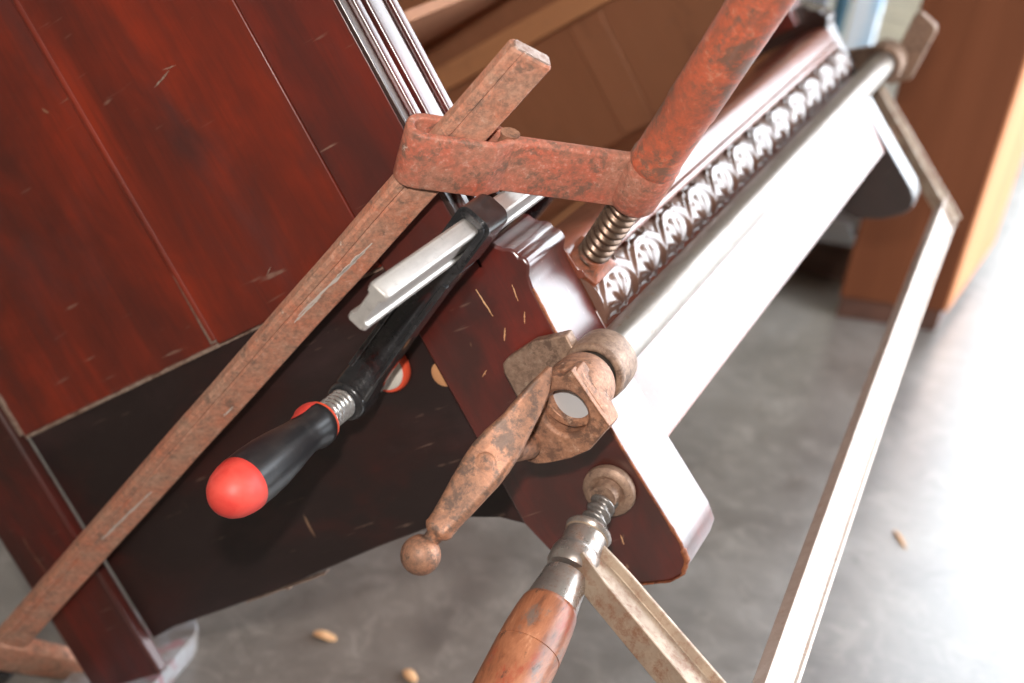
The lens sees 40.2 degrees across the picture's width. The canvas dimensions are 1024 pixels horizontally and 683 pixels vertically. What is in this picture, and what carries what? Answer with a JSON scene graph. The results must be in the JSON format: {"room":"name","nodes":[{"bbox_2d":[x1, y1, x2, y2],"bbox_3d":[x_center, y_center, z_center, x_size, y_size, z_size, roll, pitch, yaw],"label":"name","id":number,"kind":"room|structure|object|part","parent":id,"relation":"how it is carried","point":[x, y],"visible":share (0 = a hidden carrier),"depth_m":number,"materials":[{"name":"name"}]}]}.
{"room":"woodworking shop","nodes":[
{"label":"woodworking shop","id":0,"kind":"room"},
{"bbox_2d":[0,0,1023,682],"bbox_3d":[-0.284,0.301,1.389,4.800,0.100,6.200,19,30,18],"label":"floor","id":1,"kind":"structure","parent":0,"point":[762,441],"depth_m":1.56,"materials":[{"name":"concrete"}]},
{"bbox_2d":[63,608,197,682],"bbox_3d":[-0.362,0.321,1.196,0.072,0.027,0.296,16,29,12],"label":"board","id":2,"kind":"object","parent":1,"relation":"on","point":[177,646],"visible":0.41,"depth_m":1.27,"materials":[{"name":"paint"}]},
{"bbox_2d":[313,630,336,641],"bbox_3d":[-0.179,0.282,1.342,0.022,0.006,0.011,12,29,6],"label":"chip","id":3,"kind":"object","parent":1,"relation":"on","point":[322,634],"visible":1,"depth_m":1.34,"materials":[{"name":"beige wood"}]},
{"bbox_2d":[402,669,417,682],"bbox_3d":[-0.095,0.312,1.310,0.012,0.007,0.016,-18,38,-39],"label":"chip","id":4,"kind":"object","parent":1,"relation":"on","point":[410,675],"visible":1,"depth_m":1.31,"materials":[{"name":"beige wood"}]},
{"bbox_2d":[0,0,919,682],"bbox_3d":[-0.096,-0.181,1.321,0.852,0.846,0.791,19,30,18],"label":"wooden cabinet","id":5,"kind":"object","parent":1,"relation":"on","point":[171,171],"visible":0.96,"depth_m":0.99,"materials":[{"name":"brown wood"}]},
{"bbox_3d":[-0.462,0.028,1.134,0.088,0.596,0.012,-22,11,33],"label":"post","id":6,"kind":"part","parent":5,"relation":"part of","materials":[{"name":"brown wood"}]},
{"bbox_3d":[-0.170,0.100,1.035,0.424,0.215,0.020,-22,11,33],"label":"rail","id":7,"kind":"part","parent":5,"relation":"part of","materials":[{"name":"brown wood"}]},
{"bbox_2d":[206,191,554,518],"bbox_3d":[-0.063,-0.016,0.854,0.103,0.176,0.290,20,30,19],"label":"clamp","id":8,"kind":"object","parent":5,"relation":"attached to","point":[403,299],"visible":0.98,"depth_m":0.81,"materials":[{"name":"metal"}]},
{"bbox_3d":[-0.136,0.066,0.835,0.035,0.035,0.083,-22,11,33],"label":"handle","id":9,"kind":"part","parent":8,"relation":"part of","materials":[{"name":"black plastic"}]},
{"bbox_3d":[-0.061,-0.016,0.852,0.176,0.093,0.032,-22,11,33],"label":"sliding arm","id":10,"kind":"part","parent":8,"relation":"part of","materials":[{"name":"black metal"}]},
{"bbox_2d":[0,0,795,682],"bbox_3d":[-0.131,0.018,0.970,0.618,0.862,0.144,20,31,20],"label":"clamp","id":11,"kind":"object","parent":5,"relation":"attached to","point":[466,150],"visible":0.99,"depth_m":0.83,"materials":[{"name":"metal"}]},
{"bbox_3d":[0.044,-0.096,0.827,0.106,0.048,0.044,-2,30,-19],"label":"sliding arm","id":12,"kind":"part","parent":11,"relation":"part of","materials":[{"name":"red paint"}]},
{"bbox_3d":[0.123,-0.168,0.723,0.032,0.234,0.153,-5,31,-23],"label":"handle","id":13,"kind":"part","parent":11,"relation":"part of","materials":[{"name":"red paint"}]},
{"bbox_3d":[0.037,-0.427,1.585,0.458,0.428,0.017,-22,11,33],"label":"panel","id":14,"kind":"part","parent":5,"relation":"part of","materials":[{"name":"brown wood"}]},
{"bbox_3d":[0.132,-0.163,1.206,0.030,0.023,0.740,-22,11,33],"label":"rail","id":15,"kind":"part","parent":5,"relation":"part of","materials":[{"name":"brown wood"}]},
{"bbox_2d":[400,11,937,575],"bbox_3d":[0.191,-0.117,1.163,0.105,0.143,1.023,20,30,19],"label":"clamp","id":16,"kind":"object","parent":5,"relation":"attached to","point":[565,387],"visible":0.99,"depth_m":0.85,"materials":[{"name":"metal"}]},
{"bbox_3d":[-0.011,0.066,0.792,0.082,0.094,0.026,-12,35,-33],"label":"crank handle","id":17,"kind":"part","parent":16,"relation":"part of","materials":[{"name":"brown metal"}]},
{"bbox_3d":[0.036,0.017,0.861,0.081,0.051,0.026,-22,11,33],"label":"jaw plate","id":18,"kind":"part","parent":16,"relation":"part of","materials":[{"name":"metal"}]},
{"bbox_3d":[0.170,-0.180,1.196,0.050,0.028,0.696,-22,11,33],"label":"moulding","id":19,"kind":"part","parent":5,"relation":"part of","materials":[{"name":"wood"}]},
{"bbox_3d":[0.203,-0.162,1.188,0.009,0.036,0.696,-22,11,33],"label":"carved moulding","id":20,"kind":"part","parent":5,"relation":"part of","materials":[{"name":"wood"}]},
{"bbox_2d":[472,85,960,682],"bbox_3d":[0.245,0.008,1.137,0.171,0.148,1.076,18,30,17],"label":"clamp","id":21,"kind":"object","parent":5,"relation":"attached to","point":[532,643],"visible":0.98,"depth_m":0.87,"materials":[{"name":"metal"}]},
{"bbox_3d":[-0.006,0.203,0.787,0.040,0.077,0.143,18,30,17],"label":"handle","id":22,"kind":"part","parent":21,"relation":"part of","materials":[{"name":"brown wood"}]},
{"bbox_3d":[0.087,0.177,0.831,0.171,0.088,0.040,30,35,33],"label":"screw arm","id":23,"kind":"part","parent":21,"relation":"part of","materials":[{"name":"metal"}]},
{"bbox_2d":[807,0,829,6],"bbox_3d":[0.677,-0.805,3.013,0.045,0.520,0.030,19,30,18],"label":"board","id":24,"kind":"object","parent":1,"relation":"on","point":[820,2],"visible":0.02,"depth_m":3.03,"materials":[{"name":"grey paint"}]},
{"bbox_2d":[794,219,854,279],"bbox_3d":[0.479,-0.158,2.267,0.144,0.060,0.107,11,29,4],"label":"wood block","id":25,"kind":"object","parent":1,"relation":"on","point":[829,257],"visible":0.29,"depth_m":2.22,"materials":[{"name":"brown wood"}]},
{"bbox_2d":[833,0,850,36],"bbox_3d":[0.736,-0.811,3.041,0.030,0.520,0.030,19,30,18],"label":"board","id":26,"kind":"object","parent":1,"relation":"on","point":[841,7],"visible":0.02,"depth_m":3.08,"materials":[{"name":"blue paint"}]},
{"bbox_2d":[834,211,860,234],"bbox_3d":[0.585,-0.297,2.464,0.210,0.120,0.240,19,30,18],"label":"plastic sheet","id":27,"kind":"object","parent":1,"relation":"on","point":[853,222],"visible":0.02,"depth_m":2.38,"materials":[{"name":"grey"}]},
{"bbox_2d":[844,0,884,48],"bbox_3d":[0.760,-0.750,2.936,0.057,0.520,0.030,19,30,18],"label":"board","id":28,"kind":"object","parent":1,"relation":"on","point":[866,14],"visible":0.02,"depth_m":2.96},
{"bbox_2d":[828,0,921,43],"bbox_3d":[1.037,-1.274,3.148,0.400,1.300,0.040,19,30,18],"label":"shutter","id":29,"kind":"object","parent":1,"relation":"on","point":[896,17],"visible":0.06,"depth_m":3.42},
{"bbox_2d":[893,530,906,548],"bbox_3d":[0.449,0.228,1.618,0.006,0.004,0.032,2,29,-13],"label":"chip","id":30,"kind":"object","parent":1,"relation":"on","point":[898,535],"visible":1,"depth_m":1.62,"materials":[{"name":"beige wood"}]},
{"bbox_2d":[836,0,1023,330],"bbox_3d":[0.726,-0.600,1.962,0.147,1.185,0.410,21,31,22],"label":"wooden cabinet","id":31,"kind":"object","parent":1,"relation":"on","point":[963,103],"visible":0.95,"depth_m":1.98,"materials":[{"name":"brown wood"}]},
{"bbox_3d":[0.808,-0.604,1.955,0.004,1.150,0.339,21,31,22],"label":"panel","id":32,"kind":"part","parent":31,"relation":"part of","materials":[{"name":"brown wood"}]}
]}

